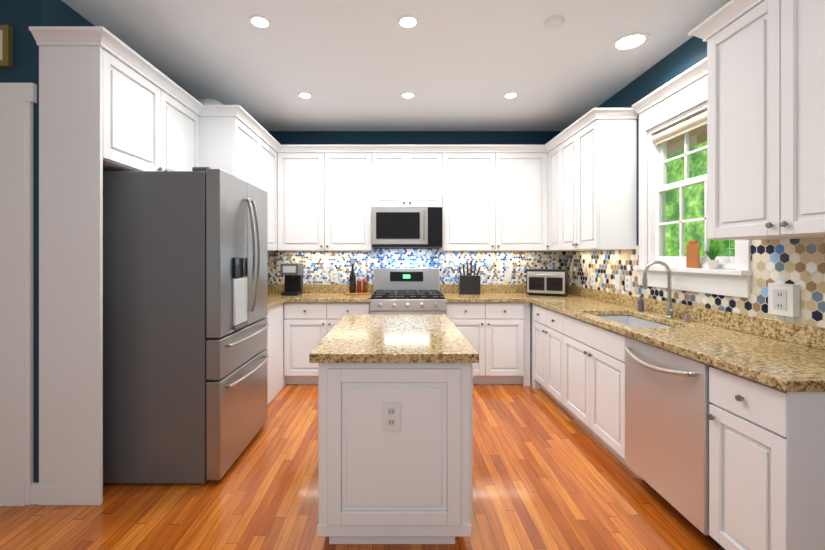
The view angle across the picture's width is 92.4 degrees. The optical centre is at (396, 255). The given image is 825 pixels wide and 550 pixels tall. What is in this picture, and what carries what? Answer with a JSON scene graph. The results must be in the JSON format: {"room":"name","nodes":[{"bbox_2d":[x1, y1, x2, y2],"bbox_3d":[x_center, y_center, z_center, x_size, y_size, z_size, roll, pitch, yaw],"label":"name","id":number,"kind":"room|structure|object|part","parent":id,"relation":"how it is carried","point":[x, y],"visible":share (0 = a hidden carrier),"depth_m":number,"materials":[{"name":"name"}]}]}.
{"room":"kitchen","nodes":[
{"label":"kitchen","id":0,"kind":"room"},
{"bbox_2d":[0,0,19,82],"bbox_3d":[-2.825,-0.065,2.208,1.550,2.810,0.124,0,0,0],"label":"wall","id":1,"kind":"structure","parent":0,"point":[9,12],"depth_m":2.15,"materials":[{"name":"blue paint"}]},
{"bbox_2d":[0,25,12,67],"bbox_3d":[-2.292,-1.130,2.131,0.415,0.220,0.029,0,0,0],"label":"picture frame","id":2,"kind":"object","parent":1,"relation":"attached to","point":[6,46],"visible":1,"depth_m":2.12,"materials":[{"name":"gold metal"}]},
{"bbox_2d":[0,83,38,505],"bbox_3d":[-2.265,0.205,2.132,0.669,2.270,0.028,0,0,0],"label":"door frame","id":3,"kind":"structure","parent":1,"relation":"attached to","point":[19,486],"depth_m":2.12,"materials":[{"name":"white"}]},
{"bbox_2d":[20,0,186,481],"bbox_3d":[-1.990,-0.065,3.398,0.120,2.810,2.504,0,0,0],"label":"wall","id":4,"kind":"structure","parent":0,"point":[47,13],"depth_m":2.15,"materials":[{"name":"blue paint"}]},
{"bbox_2d":[199,105,280,250],"bbox_3d":[-1.590,-0.628,3.731,0.676,1.147,1.178,0,0,0],"label":"upper cabinet","id":5,"kind":"object","parent":4,"relation":"attached to","point":[235,146],"depth_m":3.38,"materials":[{"name":"white wood"}]},
{"bbox_2d":[189,99,223,114],"bbox_3d":[-1.620,-1.250,3.440,0.380,0.218,0.374,0,0,0],"label":"dome","id":6,"kind":"object","parent":5,"relation":"on","point":[209,102],"visible":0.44,"depth_m":3.32,"materials":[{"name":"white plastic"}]},
{"bbox_3d":[-1.281,-1.166,3.700,0.058,0.072,1.116,0,0,0],"label":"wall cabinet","id":7,"kind":"part","parent":5,"relation":"part of","materials":[{"name":"white wood"}]},
{"bbox_2d":[0,384,721,549],"bbox_3d":[-0.200,1.370,1.085,6.800,0.060,7.370,0,0,0],"label":"floor","id":8,"kind":"structure","parent":0,"point":[549,473],"depth_m":2.14,"materials":[{"name":"brown wood"}]},
{"bbox_2d":[29,26,208,504],"bbox_3d":[-1.734,0.069,2.634,0.388,2.542,1.132,0,0,0],"label":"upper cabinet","id":9,"kind":"object","parent":8,"relation":"on","point":[101,109],"depth_m":2.13,"materials":[{"name":"white wood"}]},
{"bbox_3d":[-1.763,-1.166,2.097,0.330,0.072,0.058,0,0,0],"label":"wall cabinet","id":10,"kind":"part","parent":9,"relation":"part of","materials":[{"name":"white wood"}]},
{"bbox_3d":[-1.569,-1.166,2.634,0.058,0.072,1.132,0,0,0],"label":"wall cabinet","id":11,"kind":"part","parent":9,"relation":"part of","materials":[{"name":"white wood"}]},
{"bbox_2d":[103,167,268,483],"bbox_3d":[-1.433,0.409,2.725,0.954,1.862,0.850,0,0,0],"label":"refrigerator","id":12,"kind":"object","parent":8,"relation":"on","point":[185,327],"visible":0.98,"depth_m":2.30,"materials":[{"name":"grey metal"}]},
{"bbox_2d":[264,302,291,403],"bbox_3d":[-1.513,0.905,3.635,0.828,0.870,0.850,0,0,0],"label":"base cabinet","id":13,"kind":"object","parent":8,"relation":"on","point":[279,347],"depth_m":3.90,"materials":[{"name":"white wood"}]},
{"bbox_2d":[268,288,287,308],"bbox_3d":[-1.514,0.400,3.603,0.810,0.139,0.795,0,0,0],"label":"countertop","id":14,"kind":"structure","parent":13,"relation":"on","point":[275,298],"depth_m":4.08,"materials":[{"name":"stone"}]},
{"bbox_2d":[292,302,369,383],"bbox_3d":[-0.720,0.905,4.344,0.874,0.870,0.608,0,0,0],"label":"base cabinet","id":15,"kind":"object","parent":8,"relation":"on","point":[298,332],"depth_m":4.04,"materials":[{"name":"white wood"}]},
{"bbox_2d":[268,284,372,301],"bbox_3d":[-1.097,0.400,4.319,1.644,0.139,0.639,0,0,0],"label":"countertop","id":16,"kind":"structure","parent":15,"relation":"on","point":[311,292],"depth_m":4.40,"materials":[{"name":"stone"}]},
{"bbox_2d":[280,263,302,295],"bbox_3d":[-1.160,0.256,4.374,0.190,0.345,0.252,0,0,0],"label":"coffee maker","id":17,"kind":"object","parent":16,"relation":"on","point":[292,273],"visible":1,"depth_m":4.37,"materials":[{"name":"black plastic"}]},
{"bbox_2d":[344,292,370,294],"bbox_3d":[-0.440,0.421,4.440,0.280,0.014,0.200,0,0,0],"label":"serving tray","id":18,"kind":"object","parent":16,"relation":"on","point":[356,293],"visible":0.92,"depth_m":4.36,"materials":[{"name":"brown wood"}]},
{"bbox_2d":[349,264,355,292],"bbox_3d":[-0.500,0.251,4.450,0.075,0.325,0.075,0,0,0],"label":"wine bottle","id":19,"kind":"object","parent":18,"relation":"on","point":[352,282],"visible":1,"depth_m":4.42,"materials":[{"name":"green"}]},
{"bbox_2d":[357,278,361,292],"bbox_3d":[-0.425,0.331,4.440,0.054,0.165,0.053,0,0,0],"label":"pepper mill","id":20,"kind":"object","parent":18,"relation":"on","point":[359,282],"visible":1,"depth_m":4.42,"materials":[{"name":"orange wood"}]},
{"bbox_2d":[363,278,366,292],"bbox_3d":[-0.360,0.331,4.440,0.054,0.165,0.053,0,0,0],"label":"pepper mill","id":21,"kind":"object","parent":18,"relation":"on","point":[364,285],"visible":1,"depth_m":4.42,"materials":[{"name":"orange wood"}]},
{"bbox_2d":[309,314,478,543],"bbox_3d":[-0.005,0.884,2.315,0.759,0.911,1.170,0,0,0],"label":"kitchen island","id":22,"kind":"object","parent":8,"relation":"on","point":[410,481],"visible":1,"depth_m":1.77,"materials":[{"name":"white painted wood"}]},
{"bbox_2d":[383,402,399,430],"bbox_3d":[-0.025,0.715,1.760,0.078,0.125,0.011,0,0,0],"label":"outlet","id":23,"kind":"object","parent":22,"relation":"attached to","point":[391,416],"visible":1,"depth_m":1.76,"materials":[{"name":"white plastic"}]},
{"bbox_2d":[370,268,445,313],"bbox_3d":[0.110,0.743,4.266,0.760,1.195,0.744,0,0,0],"label":"range","id":24,"kind":"object","parent":8,"relation":"on","point":[406,290],"visible":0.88,"depth_m":4.24,"materials":[{"name":"silver metal"}]},
{"bbox_2d":[446,302,529,385],"bbox_3d":[0.936,0.905,4.332,0.867,0.870,0.632,0,0,0],"label":"base cabinet","id":25,"kind":"object","parent":8,"relation":"on","point":[496,335],"visible":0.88,"depth_m":4.04,"materials":[{"name":"white wood"}]},
{"bbox_2d":[440,284,525,301],"bbox_3d":[0.908,0.400,4.322,0.826,0.139,0.633,0,0,0],"label":"countertop","id":26,"kind":"structure","parent":25,"relation":"on","point":[488,292],"depth_m":4.40,"materials":[{"name":"stone"}]},
{"bbox_2d":[458,262,480,293],"bbox_3d":[0.815,0.248,4.460,0.253,0.360,0.120,0,0,0],"label":"knife block","id":27,"kind":"object","parent":26,"relation":"on","point":[468,284],"visible":1,"depth_m":4.40,"materials":[{"name":"grey"}]},
{"bbox_2d":[524,285,824,391],"bbox_3d":[1.645,0.400,2.999,0.648,0.139,3.279,0,0,0],"label":"countertop","id":28,"kind":"structure","parent":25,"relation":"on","point":[785,356],"depth_m":2.05,"materials":[{"name":"stone"}]},
{"bbox_2d":[526,269,567,296],"bbox_3d":[1.651,0.288,4.344,0.400,0.280,0.337,0,0,28],"label":"toaster oven","id":29,"kind":"object","parent":28,"relation":"on","point":[547,281],"visible":1,"depth_m":4.22,"materials":[{"name":"silver metal"}]},
{"bbox_2d":[598,316,670,326],"bbox_3d":[1.630,0.555,2.750,0.396,0.169,0.736,0,0,0],"label":"sink","id":30,"kind":"object","parent":28,"relation":"in","point":[631,321],"visible":0.02,"depth_m":3.04,"materials":[{"name":"silver metal"}]},
{"bbox_2d":[636,293,643,310],"bbox_3d":[1.889,0.356,3.070,0.057,0.143,0.043,0,0,0],"label":"soap dispenser","id":31,"kind":"object","parent":28,"relation":"on","point":[640,304],"visible":1,"depth_m":3.06,"materials":[{"name":"grey plastic"}]},
{"bbox_2d":[642,261,689,321],"bbox_3d":[1.811,0.230,2.666,0.214,0.397,0.204,0,0,0],"label":"faucet","id":32,"kind":"object","parent":28,"relation":"on","point":[670,310],"visible":1,"depth_m":2.73,"materials":[{"name":"silver metal"}]},
{"bbox_2d":[530,303,636,402],"bbox_3d":[1.674,0.905,3.591,0.608,0.870,0.797,0,0,0],"label":"base cabinet","id":33,"kind":"object","parent":8,"relation":"on","point":[545,324],"depth_m":3.57,"materials":[{"name":"white wood"}]},
{"bbox_2d":[558,331,642,479],"bbox_3d":[1.674,0.995,2.836,0.608,0.690,0.943,0,0,0],"label":"base cabinet","id":34,"kind":"object","parent":8,"relation":"on","point":[591,368],"depth_m":2.73,"materials":[{"name":"white wood"}]},
{"bbox_2d":[624,336,724,549],"bbox_3d":[1.629,0.907,2.051,0.683,0.866,0.618,0,0,0],"label":"dishwasher","id":35,"kind":"object","parent":8,"relation":"on","point":[667,402],"visible":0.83,"depth_m":1.96,"materials":[{"name":"grey metal"}]},
{"bbox_2d":[707,366,824,549],"bbox_3d":[1.674,0.905,1.562,0.608,0.870,0.349,0,0,0],"label":"base cabinet","id":36,"kind":"object","parent":8,"relation":"on","point":[766,467],"depth_m":1.48,"materials":[{"name":"white wood"}]},
{"bbox_2d":[62,0,730,130],"bbox_3d":[-0.200,-1.500,1.085,6.800,0.060,7.370,0,0,0],"label":"ceiling","id":37,"kind":"structure","parent":0,"point":[364,65],"depth_m":2.88,"materials":[{"name":"white paint"}]},
{"bbox_2d":[249,15,270,28],"bbox_3d":[-0.860,-1.466,2.480,0.136,0.006,0.136,0,0,0],"label":"recessed light","id":38,"kind":"object","parent":37,"relation":"in","point":[259,22],"visible":1,"depth_m":2.48,"materials":[{"name":"white plastic"}]},
{"bbox_2d":[297,92,312,98],"bbox_3d":[-0.840,-1.466,3.610,0.136,0.006,0.136,0,0,0],"label":"recessed light","id":39,"kind":"object","parent":37,"relation":"in","point":[304,95],"visible":1,"depth_m":3.61,"materials":[{"name":"white plastic"}]},
{"bbox_2d":[401,92,414,98],"bbox_3d":[0.100,-1.466,3.610,0.136,0.006,0.136,0,0,0],"label":"recessed light","id":40,"kind":"object","parent":37,"relation":"in","point":[407,95],"visible":1,"depth_m":3.61,"materials":[{"name":"white plastic"}]},
{"bbox_2d":[397,15,418,28],"bbox_3d":[0.070,-1.466,2.480,0.136,0.006,0.136,0,0,0],"label":"recessed light","id":41,"kind":"object","parent":37,"relation":"in","point":[407,22],"visible":1,"depth_m":2.48,"materials":[{"name":"white plastic"}]},
{"bbox_2d":[503,92,518,98],"bbox_3d":[1.040,-1.466,3.610,0.136,0.006,0.136,0,0,0],"label":"recessed light","id":42,"kind":"object","parent":37,"relation":"in","point":[510,95],"visible":1,"depth_m":3.61,"materials":[{"name":"white plastic"}]},
{"bbox_2d":[544,16,563,29],"bbox_3d":[0.986,-1.454,2.480,0.120,0.030,0.120,0,0,0],"label":"smoke detector","id":43,"kind":"object","parent":37,"relation":"attached to","point":[554,23],"visible":0.94,"depth_m":2.45,"materials":[{"name":"white plastic"}]},
{"bbox_2d":[610,32,650,51],"bbox_3d":[1.600,-1.466,2.710,0.240,0.006,0.240,0,0,0],"label":"recessed light","id":44,"kind":"object","parent":37,"relation":"in","point":[631,41],"visible":1,"depth_m":2.70,"materials":[{"name":"white plastic"}]},
{"bbox_2d":[252,131,564,248],"bbox_3d":[-0.050,-0.065,4.710,4.300,2.810,0.120,0,0,0],"label":"wall","id":45,"kind":"structure","parent":0,"point":[412,137],"depth_m":4.65,"materials":[{"name":"blue paint"}]},
{"bbox_2d":[277,153,376,250],"bbox_3d":[-0.764,-0.598,4.484,1.092,1.084,0.328,0,0,0],"label":"upper cabinet","id":46,"kind":"object","parent":45,"relation":"attached to","point":[325,201],"depth_m":4.32,"materials":[{"name":"white wood"}]},
{"bbox_2d":[377,153,444,207],"bbox_3d":[0.110,-0.835,4.484,0.770,0.609,0.328,0,0,0],"label":"upper cabinet","id":47,"kind":"object","parent":45,"relation":"attached to","point":[403,179],"depth_m":4.32,"materials":[{"name":"white wood"}]},
{"bbox_2d":[372,207,441,247],"bbox_3d":[0.110,-0.308,4.425,0.756,0.432,0.443,0,0,0],"label":"microwave","id":48,"kind":"object","parent":47,"relation":"attached to","point":[406,227],"visible":1,"depth_m":4.25,"materials":[{"name":"grey metal"}]},
{"bbox_2d":[281,145,544,152],"bbox_3d":[0.171,-1.166,4.291,2.962,0.072,0.058,0,0,0],"label":"crown molding","id":49,"kind":"structure","parent":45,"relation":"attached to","point":[284,148],"depth_m":4.29,"materials":[{"name":"white wood"}]},
{"bbox_2d":[268,249,563,283],"bbox_3d":[0.025,0.178,4.645,3.910,0.525,0.010,0,0,0],"label":"tile backsplash","id":50,"kind":"structure","parent":45,"relation":"attached to","point":[318,266],"depth_m":4.64,"materials":[{"name":"tile"}]},
{"bbox_2d":[331,271,336,281],"bbox_3d":[-0.740,0.240,4.634,0.078,0.125,0.011,0,0,0],"label":"electrical outlet","id":51,"kind":"object","parent":50,"relation":"attached to","point":[333,276],"visible":1,"depth_m":4.63,"materials":[{"name":"white plastic"}]},
{"bbox_2d":[504,271,510,281],"bbox_3d":[1.300,0.240,4.632,0.078,0.125,0.014,0,0,0],"label":"light switch","id":52,"kind":"object","parent":50,"relation":"attached to","point":[507,276],"visible":1,"depth_m":4.63,"materials":[{"name":"white plastic"}]},
{"bbox_2d":[439,152,548,250],"bbox_3d":[1.045,-0.598,4.484,1.214,1.084,0.328,0,0,0],"label":"upper cabinet","id":53,"kind":"object","parent":45,"relation":"attached to","point":[484,201],"depth_m":4.32,"materials":[{"name":"white wood"}]},
{"bbox_2d":[567,0,764,326],"bbox_3d":[2.040,-0.065,1.025,0.120,2.810,7.250,0,0,0],"label":"wall","id":54,"kind":"structure","parent":0,"point":[686,55],"depth_m":3.00,"materials":[{"name":"blue paint"}]},
{"bbox_2d":[545,108,638,250],"bbox_3d":[1.786,-0.628,3.761,0.384,1.147,1.118,0,0,0],"label":"upper cabinet","id":55,"kind":"object","parent":54,"relation":"attached to","point":[592,186],"depth_m":3.29,"materials":[{"name":"white wood"}]},
{"bbox_3d":[1.623,-1.166,3.730,0.058,0.072,1.056,0,0,0],"label":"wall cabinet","id":56,"kind":"part","parent":55,"relation":"part of","materials":[{"name":"white wood"}]},
{"bbox_3d":[1.825,-1.166,3.231,0.306,0.072,0.058,0,0,0],"label":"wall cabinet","id":57,"kind":"part","parent":55,"relation":"part of","materials":[{"name":"white wood"}]},
{"bbox_2d":[632,57,751,297],"bbox_3d":[2.000,-0.492,2.695,0.199,1.455,1.010,0,0,0],"label":"kitchen window","id":58,"kind":"structure","parent":54,"relation":"in","point":[684,91],"depth_m":2.81,"materials":[{"name":"white wood"}]},
{"bbox_2d":[686,240,699,267],"bbox_3d":[1.962,-0.013,2.620,0.012,0.185,0.110,0,0,0],"label":"bottle","id":59,"kind":"object","parent":58,"relation":"on","point":[692,253],"visible":1,"depth_m":2.62,"materials":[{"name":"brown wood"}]},
{"bbox_2d":[704,246,718,268],"bbox_3d":[1.949,0.008,2.427,0.075,0.142,0.082,0,0,0],"label":"potted plant","id":60,"kind":"object","parent":58,"relation":"on","point":[713,263],"visible":1,"depth_m":2.42,"materials":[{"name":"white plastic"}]},
{"bbox_2d":[564,238,824,327],"bbox_3d":[1.975,0.165,2.930,0.010,0.550,3.360,0,0,0],"label":"tile backsplash","id":61,"kind":"structure","parent":54,"relation":"attached to","point":[801,262],"depth_m":2.16,"materials":[{"name":"tile"}]},
{"bbox_2d":[591,273,594,284],"bbox_3d":[1.964,0.230,3.960,0.011,0.125,0.078,0,0,0],"label":"electrical outlet","id":62,"kind":"object","parent":61,"relation":"attached to","point":[592,278],"visible":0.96,"depth_m":3.95,"materials":[{"name":"white plastic"}]},
{"bbox_2d":[615,275,619,288],"bbox_3d":[1.962,0.230,3.520,0.014,0.125,0.078,0,0,0],"label":"light switch","id":63,"kind":"object","parent":61,"relation":"attached to","point":[617,281],"visible":1,"depth_m":3.51,"materials":[{"name":"white plastic"}]},
{"bbox_2d":[625,275,630,290],"bbox_3d":[1.964,0.230,3.360,0.011,0.125,0.078,0,0,0],"label":"electrical outlet","id":64,"kind":"object","parent":61,"relation":"attached to","point":[628,283],"visible":1,"depth_m":3.35,"materials":[{"name":"white plastic"}]},
{"bbox_2d":[768,283,799,316],"bbox_3d":[1.951,0.220,1.995,0.038,0.160,0.130,0,0,0],"label":"outlet","id":65,"kind":"object","parent":61,"relation":"attached to","point":[783,299],"visible":1,"depth_m":1.97,"materials":[{"name":"white plastic"}]},
{"bbox_2d":[688,0,824,239],"bbox_3d":[1.786,-0.653,1.702,0.384,1.137,0.921,0,0,0],"label":"upper cabinet","id":66,"kind":"object","parent":54,"relation":"attached to","point":[765,119],"visible":1,"depth_m":1.78,"materials":[{"name":"white wood"}]},
{"label":"outside","id":67,"kind":"structure","parent":0,"visible":0},
{"bbox_2d":[666,124,734,255],"bbox_3d":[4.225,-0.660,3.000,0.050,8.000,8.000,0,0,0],"label":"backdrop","id":68,"kind":"structure","parent":67,"point":[691,235],"depth_m":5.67,"materials":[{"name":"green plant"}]}
]}

